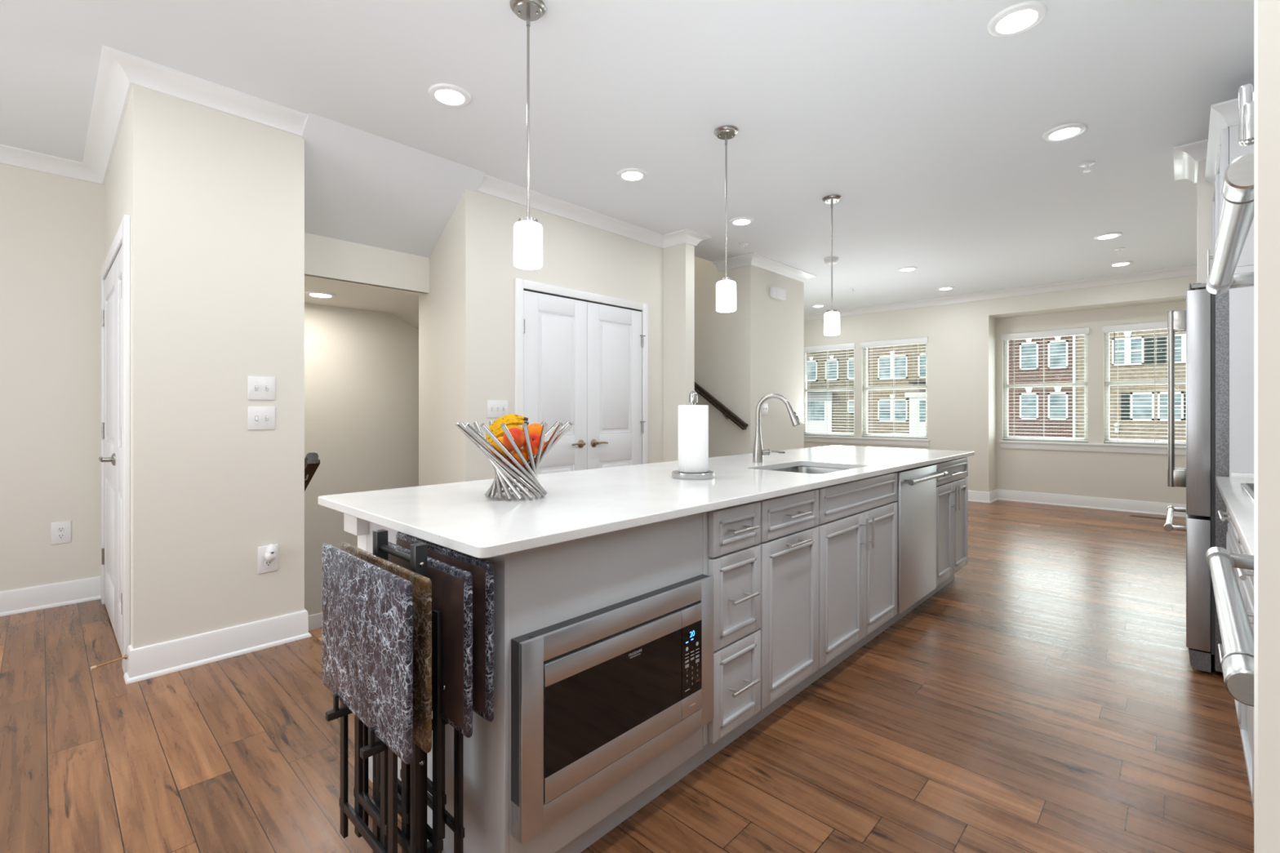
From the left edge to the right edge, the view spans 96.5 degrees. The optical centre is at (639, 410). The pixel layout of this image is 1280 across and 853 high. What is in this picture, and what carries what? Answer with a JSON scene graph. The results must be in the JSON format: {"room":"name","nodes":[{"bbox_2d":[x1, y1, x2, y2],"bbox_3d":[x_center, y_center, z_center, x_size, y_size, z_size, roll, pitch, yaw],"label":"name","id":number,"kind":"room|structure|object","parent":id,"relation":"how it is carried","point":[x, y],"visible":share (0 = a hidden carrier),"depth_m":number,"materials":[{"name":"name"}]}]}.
{"room":"kitchen","nodes":[
{"label":"kitchen","id":0,"kind":"room"},
{"bbox_2d":[0,163,104,591],"bbox_3d":[-4.761,-0.166,2.398,0.120,2.740,3.700,0,0,44],"label":"wall","id":1,"kind":"structure","parent":0,"point":[52,226],"depth_m":3.50,"materials":[{"name":"beige paint"}]},
{"bbox_2d":[0,576,101,616],"bbox_3d":[-4.661,1.134,2.396,0.026,0.141,3.535,0,0,44],"label":"baseboard","id":2,"kind":"structure","parent":1,"relation":"attached to","point":[17,601],"depth_m":3.49,"materials":[{"name":"white paint"}]},
{"bbox_2d":[50,520,71,544],"bbox_3d":[-3.584,0.755,3.538,0.009,0.136,0.089,0,0,44],"label":"wall outlet","id":3,"kind":"object","parent":1,"relation":"attached to","point":[60,531],"visible":1,"depth_m":3.54,"materials":[{"name":"white plastic"}]},
{"bbox_2d":[0,44,307,185],"bbox_3d":[-3.803,-1.495,2.047,1.750,0.082,4.215,0,0,44],"label":"trim","id":4,"kind":"structure","parent":1,"relation":"attached to","point":[118,71],"depth_m":2.82,"materials":[{"name":"white paint"}]},
{"bbox_2d":[104,84,304,648],"bbox_3d":[-2.641,0.484,3.385,1.705,4.040,0.685,0,0,44],"label":"wall","id":5,"kind":"structure","parent":0,"point":[214,200],"depth_m":2.76,"materials":[{"name":"beige paint"}]},
{"bbox_2d":[90,654,127,670],"bbox_3d":[-2.335,1.108,2.517,0.021,0.025,0.124,0,0,30],"label":"door stop","id":6,"kind":"object","parent":5,"relation":"attached to","point":[125,657],"visible":1,"depth_m":2.51,"materials":[{"name":"orange metal"}]},
{"bbox_2d":[98,214,130,674],"bbox_3d":[-2.888,0.154,3.097,1.455,2.100,0.074,0,0,44],"label":"door","id":7,"kind":"structure","parent":5,"relation":"in","point":[115,459],"depth_m":2.98,"materials":[{"name":"white paint"}]},
{"bbox_2d":[123,608,311,684],"bbox_3d":[-2.042,1.134,2.814,0.101,0.141,0.737,0,0,44],"label":"baseboard","id":8,"kind":"structure","parent":5,"relation":"attached to","point":[147,662],"depth_m":2.75,"materials":[{"name":"white paint"}]},
{"bbox_2d":[247,406,275,430],"bbox_3d":[-1.915,0.038,2.897,0.020,0.117,0.119,0,0,44],"label":"light switch","id":9,"kind":"object","parent":5,"relation":"attached to","point":[259,418],"visible":1,"depth_m":2.90,"materials":[{"name":"white plastic"}]},
{"bbox_2d":[247,376,275,399],"bbox_3d":[-1.915,-0.113,2.897,0.020,0.117,0.119,0,0,44],"label":"light switch","id":10,"kind":"object","parent":5,"relation":"attached to","point":[258,388],"visible":1,"depth_m":2.90,"materials":[{"name":"white plastic"}]},
{"bbox_2d":[257,544,278,573],"bbox_3d":[-1.900,0.758,2.920,0.009,0.136,0.089,0,0,44],"label":"wall outlet","id":11,"kind":"object","parent":5,"relation":"attached to","point":[264,566],"visible":0.69,"depth_m":2.91,"materials":[{"name":"white plastic"}]},
{"bbox_2d":[264,544,276,561],"bbox_3d":[-1.876,0.722,2.905,0.049,0.086,0.052,0,0,0],"label":"plug","id":12,"kind":"object","parent":11,"relation":"attached to","point":[270,555],"visible":1,"depth_m":2.89,"materials":[{"name":"white plastic"}]},
{"bbox_2d":[304,452,319,491],"bbox_3d":[-2.305,0.694,3.619,1.310,0.916,0.115,0,0,44],"label":"handrail","id":13,"kind":"object","parent":5,"relation":"attached to","point":[312,462],"visible":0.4,"depth_m":3.21,"materials":[{"name":"brown wood"}]},
{"bbox_2d":[304,302,418,615],"bbox_3d":[-1.961,0.484,5.234,0.137,4.040,2.930,0,0,44],"label":"wall","id":14,"kind":"structure","parent":0,"point":[362,366],"depth_m":4.70,"materials":[{"name":"beige paint"}]},
{"bbox_2d":[308,612,322,630],"bbox_3d":[-1.937,1.674,5.142,0.026,0.141,2.830,0,0,44],"label":"baseboard","id":15,"kind":"structure","parent":14,"relation":"attached to","point":[315,620],"depth_m":4.50,"materials":[{"name":"white paint"}]},
{"bbox_2d":[304,274,426,328],"bbox_3d":[-1.554,-0.596,4.819,1.040,1.200,2.970,0,0,44],"label":"ceiling","id":16,"kind":"structure","parent":0,"point":[404,304],"depth_m":4.25,"materials":[{"name":"beige paint"}]},
{"bbox_2d":[304,291,336,297],"bbox_3d":[-2.301,-0.834,4.118,0.198,0.014,0.198,0,0,44],"label":"recessed light","id":17,"kind":"object","parent":16,"relation":"in","point":[314,294],"visible":1,"depth_m":4.09,"materials":[{"name":"white paint"}]},
{"bbox_2d":[304,232,429,293],"bbox_3d":[-1.848,-0.978,3.752,0.047,0.275,1.020,0,0,44],"label":"wall header","id":18,"kind":"structure","parent":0,"point":[326,257],"depth_m":3.76,"materials":[{"name":"beige paint"}]},
{"bbox_2d":[301,112,485,257],"bbox_3d":[-1.600,-1.313,3.557,0.695,0.445,1.030,0,0,44],"label":"ceiling","id":19,"kind":"structure","parent":0,"point":[361,187],"depth_m":3.49,"materials":[{"name":"paint"}]},
{"bbox_2d":[418,189,662,486],"bbox_3d":[-0.704,0.484,4.666,0.669,4.040,1.957,0,0,44],"label":"wall","id":20,"kind":"structure","parent":0,"point":[466,317],"depth_m":3.96,"materials":[{"name":"beige paint"}]},
{"bbox_2d":[487,400,507,417],"bbox_3d":[-0.965,-0.011,3.893,0.020,0.119,0.163,0,0,44],"label":"light switch","id":21,"kind":"object","parent":20,"relation":"attached to","point":[495,408],"visible":0.98,"depth_m":3.89,"materials":[{"name":"white plastic"}]},
{"bbox_2d":[514,278,648,474],"bbox_3d":[-0.388,0.139,4.466,0.065,2.130,1.356,0,0,44],"label":"door","id":22,"kind":"structure","parent":20,"relation":"in","point":[583,362],"depth_m":4.44,"materials":[{"name":"white paint"}]},
{"bbox_2d":[476,174,711,248],"bbox_3d":[-0.288,-1.495,4.451,0.500,0.082,2.134,0,0,44],"label":"trim","id":23,"kind":"structure","parent":20,"relation":"attached to","point":[490,185],"depth_m":4.39,"materials":[{"name":"white paint"}]},
{"bbox_2d":[0,0,1253,315],"bbox_3d":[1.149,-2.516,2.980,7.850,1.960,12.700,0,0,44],"label":"ceiling","id":24,"kind":"structure","parent":0,"point":[928,126],"depth_m":2.81,"materials":[{"name":"paint"}]},
{"bbox_2d":[428,83,471,106],"bbox_3d":[-0.925,-1.529,2.780,0.198,0.014,0.198,0,0,44],"label":"recessed light","id":25,"kind":"object","parent":24,"relation":"in","point":[445,94],"visible":1,"depth_m":2.76,"materials":[{"name":"white paint"}]},
{"bbox_2d":[435,89,464,103],"bbox_3d":[-0.925,-1.530,2.780,0.133,0.010,0.133,0,0,44],"label":"diffuser","id":26,"kind":"object","parent":25,"relation":"attached to","point":[442,96],"depth_m":2.78,"materials":[{"name":"white"}]},
{"bbox_2d":[510,0,546,269],"bbox_3d":[-0.424,-1.042,2.171,0.132,0.988,0.132,0,0,44],"label":"pendant light","id":27,"kind":"object","parent":24,"relation":"hanging from","point":[527,232],"visible":1,"depth_m":2.15,"materials":[{"name":"white glass"}]},
{"bbox_2d":[617,168,647,181],"bbox_3d":[-0.051,-1.529,3.714,0.198,0.014,0.198,0,0,44],"label":"recessed light","id":28,"kind":"object","parent":24,"relation":"in","point":[627,174],"visible":1,"depth_m":3.69,"materials":[{"name":"white paint"}]},
{"bbox_2d":[622,171,642,179],"bbox_3d":[-0.051,-1.530,3.714,0.133,0.010,0.133,0,0,44],"label":"diffuser","id":29,"kind":"object","parent":28,"relation":"attached to","point":[625,175],"depth_m":3.71,"materials":[{"name":"white"}]},
{"bbox_2d":[714,124,737,312],"bbox_3d":[0.473,-1.042,3.141,0.132,0.988,0.132,0,0,44],"label":"pendant light","id":30,"kind":"object","parent":24,"relation":"hanging from","point":[726,288],"visible":1,"depth_m":3.11,"materials":[{"name":"white glass"}]},
{"bbox_2d":[729,216,754,226],"bbox_3d":[0.823,-1.529,4.623,0.198,0.014,0.198,0,0,44],"label":"recessed light","id":31,"kind":"object","parent":24,"relation":"in","point":[744,220],"visible":1,"depth_m":4.60,"materials":[{"name":"white paint"}]},
{"bbox_2d":[733,219,750,224],"bbox_3d":[0.823,-1.530,4.623,0.133,0.010,0.133,0,0,44],"label":"diffuser","id":32,"kind":"object","parent":31,"relation":"attached to","point":[735,221],"depth_m":4.62,"materials":[{"name":"white"}]},
{"bbox_2d":[823,257,839,264],"bbox_3d":[1.933,-1.509,5.777,0.150,0.053,0.150,0,0,44],"label":"smoke detector","id":33,"kind":"object","parent":24,"relation":"attached to","point":[827,260],"visible":0.88,"depth_m":5.73,"materials":[{"name":"white plastic"}]},
{"bbox_2d":[822,194,841,335],"bbox_3d":[1.386,-1.042,4.129,0.132,0.988,0.132,0,0,44],"label":"pendant light","id":34,"kind":"object","parent":24,"relation":"hanging from","point":[832,317],"visible":1,"depth_m":4.10,"materials":[{"name":"glass"}]},
{"bbox_2d":[897,266,917,271],"bbox_3d":[2.894,-1.529,6.184,0.198,0.014,0.198,0,0,44],"label":"recessed light","id":35,"kind":"object","parent":24,"relation":"in","point":[908,268],"visible":1,"depth_m":6.15,"materials":[{"name":"white paint"}]},
{"bbox_2d":[986,0,1047,36],"bbox_3d":[1.477,-1.529,2.241,0.198,0.014,0.198,0,0,44],"label":"recessed light","id":36,"kind":"object","parent":24,"relation":"in","point":[1019,18],"visible":1,"depth_m":2.23,"materials":[{"name":"white paint"}]},
{"bbox_2d":[996,9,1037,32],"bbox_3d":[1.477,-1.530,2.241,0.133,0.010,0.133,0,0,44],"label":"diffuser","id":37,"kind":"object","parent":36,"relation":"attached to","point":[1016,20],"depth_m":2.24,"materials":[{"name":"white plastic"}]},
{"bbox_2d":[1042,122,1087,141],"bbox_3d":[2.337,-1.529,3.148,0.198,0.014,0.198,0,0,44],"label":"recessed light","id":38,"kind":"object","parent":24,"relation":"in","point":[1065,131],"visible":1,"depth_m":3.13,"materials":[{"name":"white paint"}]},
{"bbox_2d":[1049,128,1079,138],"bbox_3d":[2.337,-1.530,3.148,0.133,0.010,0.133,0,0,44],"label":"diffuser","id":39,"kind":"object","parent":38,"relation":"attached to","point":[1062,133],"depth_m":3.14,"materials":[{"name":"white"}]},
{"bbox_2d":[1078,160,1094,172],"bbox_3d":[2.779,-1.511,3.555,0.080,0.049,0.080,0,0,44],"label":"sprinkler","id":40,"kind":"object","parent":24,"relation":"attached to","point":[1086,164],"visible":1,"depth_m":3.54,"materials":[{"name":"white plastic"}]},
{"bbox_2d":[1093,231,1122,239],"bbox_3d":[4.103,-1.529,5.013,0.198,0.014,0.198,0,0,44],"label":"recessed light","id":41,"kind":"object","parent":24,"relation":"in","point":[1114,234],"visible":1,"depth_m":4.99,"materials":[{"name":"white paint"}]},
{"bbox_2d":[1108,261,1133,266],"bbox_3d":[5.012,-1.529,5.961,0.198,0.014,0.198,0,0,44],"label":"recessed light","id":42,"kind":"object","parent":24,"relation":"in","point":[1121,263],"visible":1,"depth_m":5.95,"materials":[{"name":"white paint"}]},
{"bbox_2d":[0,499,1253,852],"bbox_3d":[1.149,1.264,2.980,7.850,0.120,12.700,0,0,44],"label":"floor","id":43,"kind":"structure","parent":0,"point":[1049,697],"depth_m":2.08,"materials":[{"name":"brown wood"}]},
{"bbox_2d":[325,528,448,852],"bbox_3d":[-0.585,0.752,1.338,0.244,0.905,0.330,0,0,44],"label":"stand","id":44,"kind":"object","parent":43,"relation":"on","point":[417,557],"visible":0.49,"depth_m":1.28,"materials":[{"name":"black metal"}]},
{"bbox_2d":[322,542,413,852],"bbox_3d":[-0.611,0.686,1.284,0.486,0.707,0.042,0,0,44],"label":"folding tray table","id":45,"kind":"object","parent":44,"relation":"on","point":[367,608],"visible":0.99,"depth_m":1.25,"materials":[{"name":"grey stone"}]},
{"bbox_2d":[340,542,431,852],"bbox_3d":[-0.594,0.691,1.336,0.486,0.697,0.039,0,0,44],"label":"folding tray table","id":46,"kind":"object","parent":44,"relation":"attached to","point":[408,809],"visible":0.34,"depth_m":1.23,"materials":[{"name":"stone"}]},
{"bbox_2d":[387,541,472,852],"bbox_3d":[-0.548,0.693,1.379,0.486,0.692,0.046,0,0,44],"label":"folding tray table","id":47,"kind":"object","parent":44,"relation":"attached to","point":[451,585],"visible":0.28,"depth_m":1.27,"materials":[{"name":"black stone"}]},
{"bbox_2d":[395,531,493,852],"bbox_3d":[-0.514,0.688,1.420,0.486,0.703,0.049,0,0,44],"label":"folding tray table","id":48,"kind":"object","parent":44,"relation":"on","point":[482,571],"visible":0.2,"depth_m":1.30,"materials":[{"name":"black stone"}]},
{"bbox_2d":[343,512,702,852],"bbox_3d":[-0.394,0.761,1.893,0.907,0.886,0.793,0,0,44],"label":"base cabinet","id":49,"kind":"object","parent":43,"relation":"on","point":[536,588],"visible":0.18,"depth_m":1.46,"materials":[{"name":"grey paint"}]},
{"bbox_2d":[511,573,713,844],"bbox_3d":[-0.031,0.761,1.583,0.048,0.458,0.735,0,0,44],"label":"microwave","id":50,"kind":"object","parent":49,"relation":"attached to","point":[597,695],"visible":1,"depth_m":1.48,"materials":[{"name":"silver metal"}]},
{"bbox_2d":[317,445,974,558],"bbox_3d":[0.646,0.304,3.009,1.053,0.027,3.954,0,0,44],"label":"countertop","id":51,"kind":"structure","parent":49,"relation":"on","point":[459,517],"depth_m":1.89,"materials":[{"name":"white stone"}]},
{"bbox_2d":[455,421,573,500],"bbox_3d":[-0.417,0.163,1.925,0.389,0.250,0.390,0,0,44],"label":"fruit bowl","id":52,"kind":"object","parent":51,"relation":"on","point":[506,476],"visible":0.93,"depth_m":1.85,"materials":[{"name":"metal"}]},
{"bbox_2d":[490,436,512,457],"bbox_3d":[-0.457,0.121,1.895,0.076,0.071,0.071,0,0,44],"label":"mango","id":53,"kind":"object","parent":52,"relation":"in","point":[500,438],"visible":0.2,"depth_m":1.87,"materials":[{"name":"food"}]},
{"bbox_2d":[485,413,528,449],"bbox_3d":[-0.455,0.083,1.958,0.146,0.144,0.102,0,0,-13],"label":"banana bunch","id":54,"kind":"object","parent":52,"relation":"in","point":[511,420],"visible":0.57,"depth_m":1.95,"materials":[{"name":"food"}]},
{"bbox_2d":[502,427,524,450],"bbox_3d":[-0.407,0.092,1.850,0.071,0.075,0.072,0,0,44],"label":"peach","id":55,"kind":"object","parent":52,"relation":"in","point":[517,434],"visible":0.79,"depth_m":1.83,"materials":[{"name":"food"}]},
{"bbox_2d":[511,448,528,465],"bbox_3d":[-0.395,0.152,1.880,0.056,0.056,0.056,0,0,44],"label":"peach","id":56,"kind":"object","parent":52,"relation":"in","point":[514,453],"visible":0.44,"depth_m":1.86,"materials":[{"name":"food"}]},
{"bbox_2d":[523,433,545,455],"bbox_3d":[-0.349,0.111,1.883,0.070,0.070,0.070,0,0,44],"label":"apple","id":57,"kind":"object","parent":52,"relation":"in","point":[535,438],"visible":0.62,"depth_m":1.86,"materials":[{"name":"food"}]},
{"bbox_2d":[527,422,542,435],"bbox_3d":[-0.357,0.076,1.950,0.068,0.068,0.068,0,0,44],"label":"orange","id":58,"kind":"object","parent":52,"relation":"in","point":[535,428],"visible":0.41,"depth_m":1.92,"materials":[{"name":"food"}]},
{"bbox_2d":[671,391,714,479],"bbox_3d":[0.231,0.102,2.481,0.185,0.377,0.185,0,0,44],"label":"paper towel holder","id":59,"kind":"object","parent":51,"relation":"on","point":[676,474],"visible":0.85,"depth_m":2.42,"materials":[{"name":"silver metal"}]},
{"bbox_2d":[678,404,708,472],"bbox_3d":[0.231,0.120,2.481,0.131,0.286,0.132,0,0,44],"label":"paper towel roll","id":60,"kind":"object","parent":59,"relation":"on","point":[693,420],"visible":1,"depth_m":2.42,"materials":[{"name":"white paper"}]},
{"bbox_2d":[752,393,800,462],"bbox_3d":[0.764,0.098,3.184,0.264,0.385,0.100,0,0,25],"label":"kitchen faucet","id":61,"kind":"object","parent":51,"relation":"on","point":[758,453],"visible":1,"depth_m":3.19,"materials":[{"name":"silver metal"}]},
{"bbox_2d":[752,426,763,462],"bbox_3d":[0.663,0.190,3.209,0.059,0.200,0.059,0,0,44],"label":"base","id":62,"kind":"object","parent":61,"relation":"attached to","point":[757,454],"depth_m":3.19,"materials":[{"name":"silver metal"}]},
{"bbox_2d":[771,466,847,474],"bbox_3d":[0.876,0.417,2.951,0.475,0.194,0.650,0,0,44],"label":"sink","id":63,"kind":"object","parent":51,"relation":"in","point":[805,469],"visible":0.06,"depth_m":3.25,"materials":[{"name":"metal"}]},
{"bbox_2d":[702,501,760,746],"bbox_3d":[0.129,0.709,2.162,0.643,0.781,0.315,0,0,44],"label":"base cabinet","id":64,"kind":"object","parent":43,"relation":"on","point":[731,554],"visible":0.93,"depth_m":1.96,"materials":[{"name":"grey paint"}]},
{"bbox_2d":[555,573,954,852],"bbox_3d":[0.946,1.155,2.729,0.014,0.098,3.744,0,0,44],"label":"toe kick","id":65,"kind":"object","parent":43,"relation":"on","point":[598,830],"visible":0.33,"depth_m":1.95,"materials":[{"name":"grey paint"}]},
{"bbox_2d":[756,488,818,709],"bbox_3d":[0.396,0.709,2.442,0.643,0.781,0.456,0,0,44],"label":"base cabinet","id":66,"kind":"object","parent":43,"relation":"on","point":[789,543],"visible":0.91,"depth_m":2.23,"materials":[{"name":"grey paint"}]},
{"bbox_2d":[815,472,897,667],"bbox_3d":[0.869,0.709,2.938,0.643,0.781,0.909,0,0,44],"label":"base cabinet","id":67,"kind":"object","parent":43,"relation":"on","point":[857,526],"visible":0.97,"depth_m":2.69,"materials":[{"name":"grey paint"}]},
{"bbox_2d":[893,464,947,613],"bbox_3d":[1.420,0.712,3.474,0.662,0.775,0.620,0,0,44],"label":"dishwasher","id":68,"kind":"object","parent":43,"relation":"on","point":[916,501],"visible":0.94,"depth_m":3.24,"materials":[{"name":"silver metal"}]},
{"bbox_2d":[933,457,968,586],"bbox_3d":[1.873,0.709,3.991,0.643,0.781,0.746,0,0,44],"label":"base cabinet","id":69,"kind":"object","parent":43,"relation":"on","point":[952,490],"visible":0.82,"depth_m":3.77,"materials":[{"name":"grey paint"}]},
{"bbox_2d":[1164,265,1253,672],"bbox_3d":[3.069,0.289,2.711,0.850,1.830,0.970,0,0,44],"label":"refrigerator","id":70,"kind":"object","parent":43,"relation":"on","point":[1205,319],"depth_m":2.59,"materials":[{"name":"silver metal"}]},
{"bbox_2d":[1217,507,1241,737],"bbox_3d":[2.504,0.761,1.995,0.679,0.886,0.842,0,0,44],"label":"base cabinet","id":71,"kind":"object","parent":43,"relation":"on","point":[1233,540],"visible":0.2,"depth_m":2.19,"materials":[{"name":"grey paint"}]},
{"bbox_2d":[1235,539,1253,809],"bbox_3d":[1.811,0.761,1.268,0.679,0.886,1.163,0,0,44],"label":"base cabinet","id":72,"kind":"object","parent":43,"relation":"on","point":[1246,576],"visible":0.25,"depth_m":1.70,"materials":[{"name":"grey paint"}]},
{"bbox_2d":[1215,472,1253,555],"bbox_3d":[2.103,0.294,1.573,0.678,0.047,2.007,0,0,44],"label":"countertop","id":73,"kind":"structure","parent":72,"relation":"on","point":[1239,505],"depth_m":1.78,"materials":[{"name":"white stone"}]},
{"bbox_2d":[1240,483,1253,502],"bbox_3d":[2.197,0.284,1.698,0.524,0.012,0.930,0,0,44],"label":"cooktop","id":74,"kind":"object","parent":73,"relation":"in","point":[1248,487],"visible":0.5,"depth_m":2.04,"materials":[{"name":"silver metal"}]},
{"bbox_2d":[1238,83,1253,146],"bbox_3d":[1.104,-0.068,0.554,0.717,2.545,0.842,0,0,44],"label":"tall cabinet","id":75,"kind":"object","parent":43,"relation":"on","point":[1246,93],"visible":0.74,"depth_m":0.79,"materials":[{"name":"metal"}]},
{"bbox_2d":[1205,152,1253,706],"bbox_3d":[0.894,0.274,0.811,0.115,1.230,0.778,0,0,44],"label":"double wall oven","id":76,"kind":"object","parent":75,"relation":"in","point":[1237,634],"visible":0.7,"depth_m":0.72,"materials":[{"name":"silver metal"}]},
{"bbox_2d":[662,243,694,462],"bbox_3d":[-0.273,-0.446,5.681,1.965,5.900,0.122,0,0,44],"label":"wall","id":77,"kind":"structure","parent":0,"point":[678,261],"depth_m":5.04,"materials":[{"name":"beige paint"}]},
{"bbox_2d":[694,256,804,457],"bbox_3d":[0.438,-1.096,6.470,2.025,4.600,2.002,0,0,44],"label":"wall","id":78,"kind":"structure","parent":0,"point":[754,351],"depth_m":5.98,"materials":[{"name":"beige paint"}]},
{"bbox_2d":[694,382,748,430],"bbox_3d":[0.426,-0.426,6.278,1.787,1.234,0.099,0,0,44],"label":"handrail","id":79,"kind":"object","parent":78,"relation":"attached to","point":[728,414],"visible":0.56,"depth_m":5.84,"materials":[{"name":"brown wood"}]},
{"bbox_2d":[769,286,786,300],"bbox_3d":[1.458,-1.236,6.036,0.050,0.110,0.250,0,0,44],"label":"door chime","id":80,"kind":"object","parent":78,"relation":"attached to","point":[777,293],"visible":1,"depth_m":5.99,"materials":[{"name":"white plastic"}]},
{"bbox_2d":[712,138,1208,320],"bbox_3d":[2.980,-1.495,6.212,5.820,0.082,3.995,0,0,44],"label":"trim","id":81,"kind":"structure","parent":78,"relation":"attached to","point":[1187,157],"depth_m":6.38,"materials":[{"name":"white paint"}]},
{"bbox_2d":[804,299,991,492],"bbox_3d":[3.390,-0.166,8.640,3.303,2.740,0.175,0,0,44],"label":"wall","id":82,"kind":"structure","parent":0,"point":[958,335],"depth_m":7.83,"materials":[{"name":"beige paint"}]},
{"bbox_2d":[804,348,854,436],"bbox_3d":[3.011,-0.311,9.078,0.890,1.420,0.054,0,0,44],"label":"window","id":83,"kind":"structure","parent":82,"relation":"attached to","point":[805,353],"depth_m":9.27,"materials":[{"name":"plastic"}]},
{"bbox_2d":[804,342,855,435],"bbox_3d":[2.955,-0.320,9.019,0.914,1.414,0.093,0,0,44],"label":"window blind","id":84,"kind":"object","parent":82,"relation":"attached to","point":[843,346],"visible":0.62,"depth_m":8.95,"materials":[{"name":"white paint"}]},
{"bbox_2d":[860,337,928,438],"bbox_3d":[3.691,-0.320,8.316,0.949,1.414,0.093,0,0,44],"label":"window blind","id":85,"kind":"object","parent":82,"relation":"attached to","point":[893,343],"visible":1,"depth_m":8.31,"materials":[{"name":"white paint"}]},
{"bbox_2d":[863,343,927,439],"bbox_3d":[3.748,-0.311,8.376,0.925,1.420,0.054,0,0,44],"label":"window","id":86,"kind":"structure","parent":82,"relation":"attached to","point":[865,356],"depth_m":8.51,"materials":[{"name":"plastic"}]},
{"bbox_2d":[995,300,1186,504],"bbox_3d":[5.606,-0.021,7.111,2.280,2.450,0.130,0,0,44],"label":"wall","id":87,"kind":"structure","parent":0,"point":[1112,475],"depth_m":7.05,"materials":[{"name":"beige paint"}]},
{"bbox_2d":[1004,333,1088,442],"bbox_3d":[5.285,-0.311,7.462,0.913,1.420,0.054,0,0,44],"label":"window","id":88,"kind":"structure","parent":87,"relation":"in","point":[1085,384],"depth_m":7.41,"materials":[{"name":"plastic"}]},
{"bbox_2d":[1000,327,1088,441],"bbox_3d":[5.229,-0.320,7.403,0.937,1.414,0.093,0,0,44],"label":"window blind","id":89,"kind":"object","parent":88,"relation":"attached to","point":[1078,331],"visible":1,"depth_m":7.37,"materials":[{"name":"white paint"}]},
{"bbox_2d":[968,488,1186,517],"bbox_3d":[3.154,1.134,6.395,5.820,0.141,4.290,0,0,44],"label":"baseboard","id":90,"kind":"structure","parent":87,"relation":"attached to","point":[1098,503],"depth_m":7.14,"materials":[{"name":"white paint"}]},
{"bbox_2d":[999,440,1186,455],"bbox_3d":[5.617,0.452,7.029,2.051,0.104,0.117,0,0,44],"label":"trim","id":91,"kind":"structure","parent":87,"relation":"attached to","point":[1078,446],"depth_m":7.02,"materials":[{"name":"white paint"}]},
{"bbox_2d":[1104,332,1186,445],"bbox_3d":[6.059,-0.311,6.725,0.922,1.420,0.054,0,0,44],"label":"window","id":92,"kind":"structure","parent":87,"relation":"in","point":[1106,339],"depth_m":7.00,"materials":[{"name":"plastic"}]},
{"bbox_2d":[1102,321,1186,444],"bbox_3d":[6.002,-0.320,6.666,0.946,1.414,0.093,0,0,44],"label":"window blind","id":93,"kind":"object","parent":92,"relation":"attached to","point":[1158,325],"visible":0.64,"depth_m":6.75,"materials":[{"name":"white paint"}]},
{"bbox_2d":[988,275,1196,490],"bbox_3d":[5.689,-0.166,6.756,2.890,2.740,0.530,0,0,44],"label":"wall","id":94,"kind":"structure","parent":0,"point":[1173,289],"depth_m":6.88,"materials":[{"name":"beige paint"}]},
{"bbox_2d":[1196,160,1213,284],"bbox_3d":[3.670,-0.166,3.230,0.745,2.740,0.420,0,0,44],"label":"wall","id":95,"kind":"structure","parent":0,"point":[1205,190],"depth_m":3.32,"materials":[{"name":"beige paint"}]},
{"bbox_2d":[1253,0,1279,852],"bbox_3d":[1.435,-0.166,-0.408,2.560,2.740,0.070,0,0,44],"label":"wall","id":96,"kind":"structure","parent":0,"point":[1266,12],"depth_m":0.45,"materials":[{"name":"beige paint"}]},
{"bbox_3d":[3.920,-0.166,2.894,0.120,2.740,8.400,0,0,44],"label":"wall","id":97,"kind":"structure","parent":0,"visible":0},
{"bbox_2d":[1204,97,1253,281],"bbox_3d":[3.135,-0.984,2.670,0.696,0.713,1.108,0,0,44],"label":"upper cabinet","id":98,"kind":"object","parent":97,"relation":"attached to","point":[1224,148],"visible":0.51,"depth_m":2.53,"materials":[{"name":"grey paint"}]},
{"label":"outside","id":99,"kind":"structure","parent":0,"visible":0},
{"bbox_3d":[16.777,3.804,32.087,100.000,0.200,50.400,0,0,44],"label":"ground","id":100,"kind":"structure","parent":99,"visible":0},
{"bbox_2d":[807,348,853,433],"bbox_3d":[14.032,-1.446,43.409,8.400,10.300,8.200,0,0,44],"label":"house","id":101,"kind":"structure","parent":100,"relation":"on","point":[824,397],"depth_m":39.76,"materials":[{"name":"beige brick"}]},
{"bbox_2d":[867,342,925,435],"bbox_3d":[20.099,-1.446,37.693,8.230,10.300,8.100,0,0,44],"label":"house","id":102,"kind":"structure","parent":100,"relation":"on","point":[909,406],"depth_m":36.73,"materials":[{"name":"beige brick"}]},
{"bbox_2d":[1008,334,1076,438],"bbox_3d":[24.431,-1.446,33.977,3.130,10.300,7.500,0,0,44],"label":"house","id":103,"kind":"structure","parent":100,"relation":"on","point":[1018,416],"depth_m":31.41,"materials":[{"name":"red brick"}]},
{"bbox_2d":[1076,328,1186,441],"bbox_3d":[28.720,-1.446,29.888,8.680,10.300,7.500,0,0,44],"label":"house","id":104,"kind":"structure","parent":100,"relation":"on","point":[1160,392],"depth_m":28.59,"materials":[{"name":"brick"}]},
{"bbox_2d":[1120,392,1128,420],"bbox_3d":[24.612,-0.206,29.000,0.320,1.380,0.075,0,0,44],"label":"shutter","id":105,"kind":"object","parent":104,"relation":"hanging from","point":[1123,397],"depth_m":28.99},
{"bbox_2d":[1145,336,1153,364],"bbox_3d":[25.278,-2.976,28.365,0.320,1.360,0.075,0,0,44],"label":"shutter","id":106,"kind":"object","parent":104,"relation":"hanging from","point":[1149,352],"depth_m":28.34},
{"bbox_2d":[1156,335,1165,364],"bbox_3d":[25.596,-2.976,28.062,0.320,1.360,0.075,0,0,44],"label":"shutter","id":107,"kind":"object","parent":104,"relation":"hanging from","point":[1160,344],"depth_m":28.04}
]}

